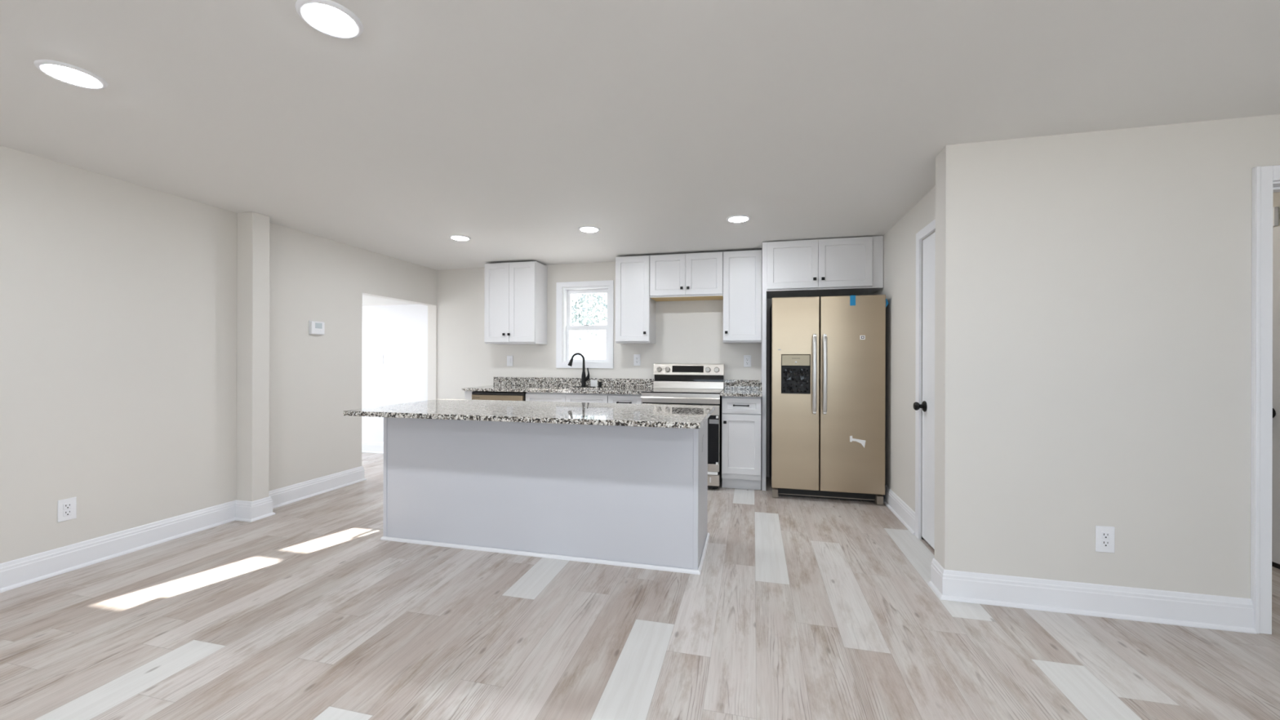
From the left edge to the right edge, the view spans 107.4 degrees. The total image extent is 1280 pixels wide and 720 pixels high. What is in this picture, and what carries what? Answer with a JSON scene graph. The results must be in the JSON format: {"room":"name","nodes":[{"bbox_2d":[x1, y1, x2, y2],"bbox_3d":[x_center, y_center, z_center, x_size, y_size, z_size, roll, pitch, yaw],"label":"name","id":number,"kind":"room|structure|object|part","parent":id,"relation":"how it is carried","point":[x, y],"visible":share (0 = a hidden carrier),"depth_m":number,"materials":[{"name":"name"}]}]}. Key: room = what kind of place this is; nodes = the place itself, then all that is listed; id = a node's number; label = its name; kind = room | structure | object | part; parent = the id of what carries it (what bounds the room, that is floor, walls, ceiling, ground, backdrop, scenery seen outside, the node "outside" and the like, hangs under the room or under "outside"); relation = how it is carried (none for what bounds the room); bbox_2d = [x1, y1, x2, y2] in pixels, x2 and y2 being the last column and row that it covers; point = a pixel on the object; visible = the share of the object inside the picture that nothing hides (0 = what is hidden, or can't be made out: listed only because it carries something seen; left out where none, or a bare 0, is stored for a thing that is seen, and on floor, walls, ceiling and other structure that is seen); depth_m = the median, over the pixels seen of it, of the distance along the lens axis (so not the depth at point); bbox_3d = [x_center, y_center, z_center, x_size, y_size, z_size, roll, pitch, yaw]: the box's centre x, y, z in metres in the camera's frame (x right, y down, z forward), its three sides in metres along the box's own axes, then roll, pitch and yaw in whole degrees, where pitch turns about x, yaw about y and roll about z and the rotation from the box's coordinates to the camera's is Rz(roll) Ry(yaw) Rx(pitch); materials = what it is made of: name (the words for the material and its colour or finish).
{"room":"open-plan kitchen","nodes":[
{"label":"open-plan kitchen","id":0,"kind":"room"},
{"bbox_2d":[0,145,436,563],"bbox_3d":[-3.489,0.044,2.126,0.120,2.333,7.940,0,0,14],"label":"wall","id":1,"kind":"structure","parent":0,"point":[118,297],"depth_m":3.04,"materials":[{"name":"white paint"}]},
{"bbox_2d":[57,497,76,522],"bbox_3d":[-3.287,0.858,2.699,0.009,0.125,0.076,0,0,14],"label":"electrical outlet","id":2,"kind":"object","parent":1,"relation":"attached to","point":[67,508],"visible":1,"depth_m":2.70,"materials":[{"name":"white plastic"}]},
{"bbox_2d":[63,509,71,516],"bbox_3d":[-3.285,0.878,2.699,0.004,0.033,0.034,0,0,14],"label":"receptacle","id":3,"kind":"object","parent":2,"relation":"attached to","point":[67,513],"depth_m":2.70,"materials":[{"name":"grey plastic"}]},
{"bbox_2d":[63,502,71,510],"bbox_3d":[-3.285,0.839,2.699,0.004,0.033,0.034,0,0,14],"label":"receptacle","id":4,"kind":"object","parent":2,"relation":"attached to","point":[67,506],"depth_m":2.70,"materials":[{"name":"grey plastic"}]},
{"bbox_2d":[0,466,366,592],"bbox_3d":[-3.535,1.138,1.558,0.303,0.145,6.576,0,0,14],"label":"baseboard","id":5,"kind":"structure","parent":1,"relation":"attached to","point":[14,574],"depth_m":3.08,"materials":[{"name":"white paint"}]},
{"bbox_2d":[236,211,269,501],"bbox_3d":[-2.986,0.046,3.630,0.155,2.333,0.130,0,0,14],"label":"column","id":6,"kind":"structure","parent":1,"relation":"attached to","point":[253,228],"depth_m":3.58,"materials":[{"name":"white paint"}]},
{"bbox_2d":[308,320,324,334],"bbox_3d":[-2.904,-0.289,4.230,0.032,0.122,0.140,0,0,14],"label":"thermostat","id":7,"kind":"object","parent":1,"relation":"attached to","point":[315,327],"visible":1,"depth_m":4.21,"materials":[{"name":"white plastic"}]},
{"bbox_3d":[-2.914,-0.289,4.232,0.010,0.122,0.140,0,0,14],"label":"plate","id":8,"kind":"part","parent":7,"relation":"part of","materials":[{"name":"white plastic"}]},
{"bbox_2d":[362,294,417,306],"bbox_3d":[-3.890,-0.730,5.088,2.050,0.030,2.270,0,0,14],"label":"ceiling","id":9,"kind":"structure","parent":0,"point":[366,300],"depth_m":5.75,"materials":[{"name":"white paint"}]},
{"bbox_2d":[361,304,427,441],"bbox_3d":[-3.950,0.043,5.102,2.170,2.333,2.510,0,0,14],"label":"wall","id":10,"kind":"structure","parent":0,"point":[398,332],"depth_m":6.09,"materials":[{"name":"white paint"}]},
{"bbox_2d":[361,440,383,453],"bbox_3d":[-3.632,1.138,6.178,2.050,0.145,0.028,0,0,14],"label":"baseboard","id":11,"kind":"structure","parent":10,"relation":"attached to","point":[369,446],"depth_m":6.14,"materials":[{"name":"white paint"}]},
{"bbox_2d":[436,261,772,476],"bbox_3d":[-0.051,0.054,5.320,5.070,2.333,0.120,0,0,14],"label":"wall","id":12,"kind":"structure","parent":0,"point":[687,331],"depth_m":5.49,"materials":[{"name":"white paint"}]},
{"bbox_2d":[506,355,512,366],"bbox_3d":[-1.555,0.011,5.615,0.076,0.125,0.010,0,0,14],"label":"light switch","id":13,"kind":"object","parent":12,"relation":"attached to","point":[509,358],"visible":1,"depth_m":5.61,"materials":[{"name":"white plastic"}]},
{"bbox_2d":[484,261,547,344],"bbox_3d":[-1.430,-0.640,5.409,0.626,0.914,0.351,0,0,14],"label":"upper cabinet","id":14,"kind":"object","parent":12,"relation":"attached to","point":[516,293],"visible":1,"depth_m":5.27,"materials":[{"name":"white paint"}]},
{"bbox_3d":[-1.614,-0.644,5.311,0.309,0.888,0.019,0,0,14],"label":"door","id":15,"kind":"part","parent":14,"relation":"part of","materials":[{"name":"white paint"}]},
{"bbox_3d":[-1.312,-0.643,5.238,0.309,0.888,0.019,0,0,14],"label":"door","id":16,"kind":"part","parent":14,"relation":"part of","materials":[{"name":"white paint"}]},
{"bbox_2d":[493,377,654,387],"bbox_3d":[-0.799,0.255,5.426,1.977,0.098,0.020,0,0,14],"label":"backsplash","id":17,"kind":"structure","parent":12,"relation":"attached to","point":[531,381],"depth_m":5.42,"materials":[{"name":"stone"}]},
{"bbox_2d":[590,379,597,386],"bbox_3d":[-0.524,0.266,5.346,0.078,0.077,0.004,0,0,14],"label":"card","id":18,"kind":"object","parent":17,"relation":"attached to","point":[593,383],"visible":0.93,"depth_m":5.34,"materials":[{"name":"white paper"}]},
{"bbox_2d":[555,280,613,368],"bbox_3d":[-0.620,-0.404,5.458,0.692,0.995,0.158,0,0,14],"label":"window","id":19,"kind":"structure","parent":12,"relation":"in","point":[564,291],"depth_m":5.45,"materials":[{"name":"white paint"}]},
{"bbox_3d":[-0.607,-0.191,5.461,0.528,0.413,0.030,0,0,14],"label":"sash","id":20,"kind":"part","parent":19,"relation":"part of","materials":[{"name":"white glass"}]},
{"bbox_3d":[-0.598,-0.589,5.493,0.528,0.464,0.030,0,0,14],"label":"sash","id":21,"kind":"part","parent":19,"relation":"part of","materials":[{"name":"glass"}]},
{"bbox_2d":[615,255,655,343],"bbox_3d":[-0.048,-0.636,5.076,0.372,0.914,0.351,0,0,14],"label":"upper cabinet","id":22,"kind":"object","parent":12,"relation":"attached to","point":[635,311],"visible":0.96,"depth_m":4.94,"materials":[{"name":"white paint"}]},
{"bbox_2d":[633,354,640,365],"bbox_3d":[-0.033,0.001,5.249,0.076,0.125,0.009,0,0,14],"label":"electrical outlet","id":23,"kind":"object","parent":12,"relation":"attached to","point":[637,357],"visible":1,"depth_m":5.25,"materials":[{"name":"white plastic"}]},
{"bbox_2d":[649,251,723,301],"bbox_3d":[0.500,-0.869,4.944,0.750,0.446,0.351,0,0,14],"label":"upper cabinet","id":24,"kind":"object","parent":12,"relation":"attached to","point":[688,276],"visible":0.99,"depth_m":4.81,"materials":[{"name":"white paint"}]},
{"bbox_3d":[0.286,-0.875,4.853,0.371,0.416,0.019,0,0,14],"label":"door","id":25,"kind":"part","parent":24,"relation":"part of","materials":[{"name":"white paint"}]},
{"bbox_3d":[0.507,-0.649,4.976,0.742,0.006,0.282,0,0,14],"label":"underside panel","id":26,"kind":"part","parent":24,"relation":"part of","materials":[{"name":"brown"}]},
{"bbox_3d":[0.649,-0.874,4.766,0.371,0.416,0.019,0,0,14],"label":"door","id":27,"kind":"part","parent":24,"relation":"part of","materials":[{"name":"white paint"}]},
{"bbox_2d":[724,379,759,389],"bbox_3d":[1.075,0.261,4.974,0.361,0.098,0.020,0,0,14],"label":"backsplash","id":28,"kind":"structure","parent":12,"relation":"attached to","point":[728,384],"depth_m":4.97,"materials":[{"name":"stone"}]},
{"bbox_2d":[723,249,761,343],"bbox_3d":[1.049,-0.633,4.812,0.377,0.914,0.351,0,0,14],"label":"upper cabinet","id":29,"kind":"object","parent":12,"relation":"attached to","point":[742,269],"visible":0.99,"depth_m":4.67,"materials":[{"name":"white paint"}]},
{"bbox_2d":[743,355,751,367],"bbox_3d":[1.135,0.013,4.968,0.076,0.125,0.009,0,0,14],"label":"electrical outlet","id":30,"kind":"object","parent":12,"relation":"attached to","point":[747,358],"visible":1,"depth_m":4.96,"materials":[{"name":"white plastic"}]},
{"bbox_2d":[761,235,883,298],"bbox_3d":[1.709,-0.871,4.527,1.036,0.460,0.596,0,0,14],"label":"upper cabinet","id":31,"kind":"object","parent":12,"relation":"attached to","point":[844,266],"visible":0.94,"depth_m":4.28,"materials":[{"name":"white paint"}]},
{"bbox_3d":[1.403,-0.877,4.332,0.450,0.437,0.019,0,0,14],"label":"door","id":32,"kind":"part","parent":31,"relation":"part of","materials":[{"name":"white paint"}]},
{"bbox_3d":[1.842,-0.876,4.226,0.450,0.437,0.019,0,0,14],"label":"door","id":33,"kind":"part","parent":31,"relation":"part of","materials":[{"name":"white paint"}]},
{"bbox_2d":[0,0,1279,270],"bbox_3d":[-0.820,-1.190,1.705,10.000,0.150,8.430,0,0,14],"label":"ceiling","id":34,"kind":"structure","parent":0,"point":[513,127],"depth_m":2.01,"materials":[{"name":"white paint"}]},
{"bbox_2d":[33,59,108,88],"bbox_3d":[-2.224,-1.111,1.843,0.186,0.016,0.186,0,0,14],"label":"recessed light","id":35,"kind":"object","parent":34,"relation":"in","point":[64,72],"visible":1,"depth_m":1.82,"materials":[{"name":"white plastic"}]},
{"bbox_2d":[295,0,363,39],"bbox_3d":[-1.011,-1.107,1.535,0.186,0.016,0.186,0,0,14],"label":"recessed light","id":36,"kind":"object","parent":34,"relation":"in","point":[328,17],"visible":1,"depth_m":1.52,"materials":[{"name":"white plastic"}]},
{"bbox_2d":[448,235,471,240],"bbox_3d":[-1.641,-1.109,4.289,0.186,0.016,0.186,0,0,14],"label":"recessed light","id":37,"kind":"object","parent":34,"relation":"in","point":[460,237],"visible":1,"depth_m":4.25,"materials":[{"name":"white plastic"}]},
{"bbox_2d":[577,226,599,232],"bbox_3d":[-0.432,-1.106,3.993,0.186,0.016,0.186,0,0,14],"label":"recessed light","id":38,"kind":"object","parent":34,"relation":"in","point":[584,228],"visible":1,"depth_m":3.96,"materials":[{"name":"white plastic"}]},
{"bbox_2d":[726,214,750,222],"bbox_3d":[0.772,-1.102,3.688,0.186,0.016,0.186,0,0,14],"label":"recessed light","id":39,"kind":"object","parent":34,"relation":"in","point":[737,218],"visible":1,"depth_m":3.66,"materials":[{"name":"white plastic"}]},
{"bbox_2d":[0,452,1279,719],"bbox_3d":[-0.796,1.278,1.713,10.402,0.120,8.400,0,0,14],"label":"floor","id":40,"kind":"structure","parent":0,"point":[797,607],"depth_m":2.07,"materials":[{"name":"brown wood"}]},
{"bbox_2d":[465,391,478,399],"bbox_3d":[-1.773,0.774,5.356,0.092,0.884,0.611,0,0,14],"label":"filler panel","id":41,"kind":"object","parent":40,"relation":"on","point":[468,393],"visible":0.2,"depth_m":5.06,"materials":[{"name":"white paint"}]},
{"bbox_2d":[471,391,526,400],"bbox_3d":[-1.435,0.775,5.240,0.608,0.864,0.602,0,0,14],"label":"dishwasher","id":42,"kind":"object","parent":40,"relation":"on","point":[480,395],"visible":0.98,"depth_m":4.95,"materials":[{"name":"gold metal"}]},
{"bbox_3d":[-1.504,0.738,4.968,0.597,0.736,0.040,0,0,14],"label":"door","id":43,"kind":"part","parent":42,"relation":"part of","materials":[{"name":"silver metal"}]},
{"bbox_2d":[380,417,710,574],"bbox_3d":[-0.634,0.784,3.226,2.159,0.870,0.616,0,0,14],"label":"kitchen island","id":44,"kind":"object","parent":40,"relation":"on","point":[629,496],"visible":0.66,"depth_m":2.92,"materials":[{"name":"white paint"}]},
{"bbox_3d":[-1.726,0.780,3.202,0.026,0.870,0.030,0,0,14],"label":"corner trim","id":45,"kind":"part","parent":44,"relation":"part of","materials":[{"name":"white paint"}]},
{"bbox_2d":[342,399,715,428],"bbox_3d":[-0.656,0.333,3.105,2.203,0.030,0.938,0,0,14],"label":"island countertop","id":46,"kind":"structure","parent":44,"relation":"on","point":[660,415],"depth_m":2.85,"materials":[{"name":"stone"}]},
{"bbox_3d":[-0.635,1.209,3.226,2.159,0.020,0.616,0,0,14],"label":"shoe moulding","id":47,"kind":"part","parent":44,"relation":"part of","materials":[{"name":"white paint"}]},
{"bbox_3d":[0.323,0.786,2.709,0.029,0.870,0.030,0,0,14],"label":"corner trim","id":48,"kind":"part","parent":44,"relation":"part of","materials":[{"name":"white paint"}]},
{"bbox_2d":[525,391,608,403],"bbox_3d":[-0.693,0.777,5.082,0.896,0.884,0.638,0,0,14],"label":"base cabinet","id":49,"kind":"object","parent":40,"relation":"on","point":[537,397],"visible":0.09,"depth_m":4.79,"materials":[{"name":"white paint"}]},
{"bbox_3d":[-0.976,0.424,4.860,0.445,0.144,0.019,0,0,14],"label":"drawer","id":50,"kind":"part","parent":49,"relation":"part of","materials":[{"name":"white paint"}]},
{"bbox_2d":[462,385,653,394],"bbox_3d":[-0.874,0.319,5.123,1.982,0.030,0.643,0,0,14],"label":"countertop","id":51,"kind":"structure","parent":49,"relation":"on","point":[570,389],"depth_m":4.95,"materials":[{"name":"stone"}]},
{"bbox_2d":[568,352,593,387],"bbox_3d":[-0.652,0.112,5.267,0.299,0.386,0.134,0,0,14],"label":"kitchen faucet","id":52,"kind":"object","parent":51,"relation":"on","point":[584,378],"visible":0.98,"depth_m":5.28,"materials":[{"name":"black metal"}]},
{"bbox_3d":[-0.696,0.032,5.283,0.157,0.226,0.029,0,0,-16],"label":"spout","id":53,"kind":"part","parent":52,"relation":"part of","materials":[{"name":"black metal"}]},
{"bbox_3d":[-0.597,0.166,5.289,0.068,0.155,0.045,0,0,14],"label":"lever","id":54,"kind":"part","parent":52,"relation":"part of","materials":[{"name":"black metal"}]},
{"bbox_2d":[597,381,602,387],"bbox_3d":[-0.447,0.274,5.256,0.048,0.063,0.048,0,0,14],"label":"air gap","id":55,"kind":"object","parent":51,"relation":"on","point":[599,382],"visible":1,"depth_m":5.24,"materials":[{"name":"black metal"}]},
{"bbox_3d":[-0.540,0.425,4.755,0.444,0.144,0.019,0,0,14],"label":"drawer","id":56,"kind":"part","parent":49,"relation":"part of","materials":[{"name":"white paint"}]},
{"bbox_2d":[608,394,642,404],"bbox_3d":[-0.086,0.779,4.931,0.352,0.884,0.647,0,0,14],"label":"base cabinet","id":57,"kind":"object","parent":40,"relation":"on","point":[612,398],"visible":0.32,"depth_m":4.65,"materials":[{"name":"white paint"}]},
{"bbox_2d":[641,364,724,488],"bbox_3d":[0.447,0.632,4.758,0.755,1.180,0.715,0,0,14],"label":"range","id":58,"kind":"object","parent":40,"relation":"on","point":[681,384],"visible":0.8,"depth_m":4.55,"materials":[{"name":"silver metal"}]},
{"bbox_3d":[0.206,0.101,5.078,0.057,0.057,0.036,0,0,14],"label":"knob","id":59,"kind":"part","parent":58,"relation":"part of","materials":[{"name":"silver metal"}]},
{"bbox_3d":[0.296,0.102,5.056,0.057,0.057,0.036,0,0,14],"label":"knob","id":60,"kind":"part","parent":58,"relation":"part of","materials":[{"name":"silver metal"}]},
{"bbox_3d":[0.382,0.734,4.489,0.743,0.620,0.040,0,0,14],"label":"oven door","id":61,"kind":"part","parent":58,"relation":"part of","materials":[{"name":"silver metal"}]},
{"bbox_3d":[0.382,0.363,4.485,0.749,0.092,0.048,0,0,14],"label":"panel","id":62,"kind":"part","parent":58,"relation":"part of","materials":[{"name":"silver metal"}]},
{"bbox_2d":[641,387,723,394],"bbox_3d":[0.444,0.311,4.738,0.749,0.012,0.569,0,0,14],"label":"cooktop","id":63,"kind":"object","parent":58,"relation":"in","point":[655,390],"depth_m":4.57,"materials":[{"name":"silver glass"}]},
{"bbox_3d":[0.521,0.101,5.058,0.755,0.118,0.097,0,0,14],"label":"control panel","id":64,"kind":"part","parent":58,"relation":"part of","materials":[{"name":"silver metal"}]},
{"bbox_3d":[0.715,0.103,4.955,0.057,0.057,0.036,0,0,14],"label":"knob","id":65,"kind":"part","parent":58,"relation":"part of","materials":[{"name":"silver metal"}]},
{"bbox_3d":[0.381,1.126,4.489,0.743,0.101,0.040,0,0,14],"label":"storage drawer","id":66,"kind":"part","parent":58,"relation":"part of","materials":[{"name":"silver metal"}]},
{"bbox_3d":[0.804,0.103,4.934,0.057,0.057,0.036,0,0,14],"label":"knob","id":67,"kind":"part","parent":58,"relation":"part of","materials":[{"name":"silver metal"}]},
{"bbox_2d":[721,395,761,489],"bbox_3d":[1.012,0.782,4.667,0.362,0.884,0.647,0,0,14],"label":"base cabinet","id":68,"kind":"object","parent":40,"relation":"on","point":[741,416],"visible":0.98,"depth_m":4.40,"materials":[{"name":"white paint"}]},
{"bbox_2d":[720,389,762,396],"bbox_3d":[1.011,0.325,4.669,0.380,0.030,0.643,0,0,14],"label":"countertop","id":69,"kind":"structure","parent":68,"relation":"on","point":[729,393],"depth_m":4.40,"materials":[{"name":"stone"}]},
{"bbox_2d":[759,380,761,392],"bbox_3d":[1.199,0.261,4.678,0.019,0.098,0.538,0,0,14],"label":"side splash","id":70,"kind":"object","parent":69,"relation":"on","point":[760,381],"visible":0.91,"depth_m":4.42,"materials":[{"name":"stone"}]},
{"bbox_3d":[0.948,0.429,4.396,0.358,0.144,0.019,0,0,14],"label":"drawer","id":71,"kind":"part","parent":68,"relation":"part of","materials":[{"name":"white paint"}]},
{"bbox_3d":[0.940,0.423,4.371,0.147,0.014,0.037,0,0,14],"label":"handle","id":72,"kind":"part","parent":68,"relation":"part of","materials":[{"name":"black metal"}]},
{"bbox_3d":[0.947,0.789,4.396,0.358,0.559,0.019,0,0,14],"label":"door","id":73,"kind":"part","parent":68,"relation":"part of","materials":[{"name":"white paint"}]},
{"bbox_2d":[760,291,766,490],"bbox_3d":[1.226,0.291,4.667,0.038,1.866,0.549,0,0,14],"label":"end panel","id":74,"kind":"object","parent":40,"relation":"on","point":[763,344],"visible":0.88,"depth_m":4.40,"materials":[{"name":"white paint"}]},
{"bbox_2d":[769,294,888,504],"bbox_3d":[1.700,0.335,4.372,0.940,1.770,0.824,0,0,14],"label":"refrigerator","id":75,"kind":"object","parent":40,"relation":"on","point":[828,353],"visible":1,"depth_m":4.03,"materials":[{"name":"gold"}]},
{"bbox_3d":[1.361,0.289,4.128,0.394,1.676,0.068,0,0,14],"label":"door","id":76,"kind":"part","parent":75,"relation":"part of","materials":[{"name":"beige metal"}]},
{"bbox_3d":[1.363,0.003,4.120,0.232,0.092,0.046,0,0,14],"label":"dispenser panel","id":77,"kind":"part","parent":75,"relation":"part of","materials":[{"name":"beige metal"}]},
{"bbox_3d":[1.496,0.120,4.029,0.035,0.689,0.063,0,0,14],"label":"handle","id":78,"kind":"part","parent":75,"relation":"part of","materials":[{"name":"silver metal"}]},
{"bbox_3d":[1.577,0.121,4.010,0.035,0.689,0.063,0,0,14],"label":"handle","id":79,"kind":"part","parent":75,"relation":"part of","materials":[{"name":"silver metal"}]},
{"bbox_3d":[1.625,1.194,4.120,0.796,0.010,0.022,0,0,14],"label":"toe rail","id":80,"kind":"part","parent":75,"relation":"part of","materials":[{"name":"brown"}]},
{"bbox_3d":[1.810,0.290,4.020,0.514,1.676,0.068,0,0,14],"label":"door","id":81,"kind":"part","parent":75,"relation":"part of","materials":[{"name":"beige metal"}]},
{"bbox_2d":[871,186,935,539],"bbox_3d":[2.080,0.060,3.598,0.120,2.333,2.230,0,0,14],"label":"wall","id":82,"kind":"structure","parent":0,"point":[899,288],"depth_m":3.63,"materials":[{"name":"white paint"}]},
{"bbox_2d":[881,484,915,534],"bbox_3d":[2.041,1.154,3.764,0.028,0.145,0.965,0,0,14],"label":"baseboard","id":83,"kind":"structure","parent":82,"relation":"attached to","point":[904,513],"depth_m":3.62,"materials":[{"name":"white paint"}]},
{"bbox_2d":[913,231,935,549],"bbox_3d":[1.828,0.194,2.875,0.105,2.020,0.696,0,0,14],"label":"door","id":84,"kind":"structure","parent":82,"relation":"in","point":[927,406],"depth_m":3.10,"materials":[{"name":"white paint"}]},
{"bbox_3d":[1.879,0.311,3.163,0.070,0.074,0.074,0,0,14],"label":"knob","id":85,"kind":"part","parent":84,"relation":"part of","materials":[{"name":"black metal"}]},
{"bbox_2d":[915,218,935,539],"bbox_3d":[1.871,0.172,2.899,0.078,2.107,0.774,0,0,14],"label":"door frame","id":86,"kind":"structure","parent":82,"relation":"attached to","point":[930,228],"depth_m":3.22,"materials":[{"name":"white paint"}]},
{"bbox_2d":[934,114,1279,598],"bbox_3d":[2.931,0.062,2.172,2.757,2.333,0.144,0,0,14],"label":"wall partition","id":87,"kind":"structure","parent":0,"point":[1093,289],"depth_m":2.27,"materials":[{"name":"white paint"}]},
{"bbox_2d":[928,558,1256,634],"bbox_3d":[2.171,1.154,2.340,1.262,0.145,0.172,0,0,14],"label":"baseboard","id":88,"kind":"structure","parent":87,"relation":"attached to","point":[1233,614],"depth_m":2.26,"materials":[{"name":"white paint"}]},
{"bbox_2d":[1095,525,1115,552],"bbox_3d":[2.236,0.862,2.260,0.076,0.125,0.009,0,0,14],"label":"electrical outlet","id":89,"kind":"object","parent":87,"relation":"attached to","point":[1104,535],"visible":1,"depth_m":2.26,"materials":[{"name":"white plastic"}]},
{"bbox_2d":[1101,539,1110,546],"bbox_3d":[2.235,0.882,2.258,0.034,0.033,0.004,0,0,14],"label":"receptacle","id":90,"kind":"object","parent":89,"relation":"attached to","point":[1104,543],"depth_m":2.26,"materials":[{"name":"grey plastic"}]},
{"bbox_2d":[1101,531,1110,539],"bbox_3d":[2.236,0.843,2.258,0.034,0.033,0.004,0,0,14],"label":"receptacle","id":91,"kind":"object","parent":89,"relation":"attached to","point":[1104,535],"depth_m":2.26,"materials":[{"name":"grey plastic"}]},
{"bbox_2d":[1250,164,1279,634],"bbox_3d":[3.224,0.180,2.089,0.898,2.099,0.168,0,0,14],"label":"door frame","id":92,"kind":"structure","parent":87,"relation":"attached to","point":[1263,178],"depth_m":2.11,"materials":[{"name":"white paint"}]},
{"bbox_2d":[1272,191,1279,227],"bbox_3d":[3.475,0.064,3.550,1.255,2.333,2.790,0,0,14],"label":"wall","id":93,"kind":"structure","parent":0,"point":[1276,196],"depth_m":2.82,"materials":[{"name":"white paint"}]},
{"bbox_2d":[1272,206,1278,226],"bbox_3d":[3.832,-0.861,2.899,0.022,0.115,0.170,0,0,14],"label":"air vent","id":94,"kind":"object","parent":93,"relation":"in","point":[1275,210],"visible":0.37,"depth_m":2.82,"materials":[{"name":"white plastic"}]},
{"bbox_2d":[1271,226,1279,564],"bbox_3d":[3.688,0.206,2.514,0.110,1.990,0.815,0,0,14],"label":"door","id":95,"kind":"structure","parent":93,"relation":"in","point":[1276,231],"depth_m":2.79,"materials":[{"name":"white paint"}]},
{"bbox_3d":[3.743,0.316,2.830,0.070,0.074,0.074,0,0,14],"label":"knob","id":96,"kind":"part","parent":95,"relation":"part of","materials":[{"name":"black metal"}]},
{"bbox_2d":[1271,561,1279,568],"bbox_3d":[3.720,1.219,2.505,0.042,0.023,0.815,0,0,14],"label":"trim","id":97,"kind":"structure","parent":93,"relation":"attached to","point":[1273,564],"depth_m":2.79,"materials":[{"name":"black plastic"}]},
{"label":"outside","id":98,"kind":"structure","parent":0,"visible":0},
{"bbox_3d":[7.677,1.568,31.888,60.000,0.050,54.400,0,0,14],"label":"yard","id":99,"kind":"structure","parent":98,"visible":0},
{"bbox_2d":[569,293,606,359],"bbox_3d":[-1.593,-0.669,12.699,2.103,4.376,2.406,0,0,-23],"label":"tree","id":100,"kind":"object","parent":99,"relation":"on","point":[582,320],"visible":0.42,"depth_m":12.57,"materials":[{"name":"grey plant"}]}
]}

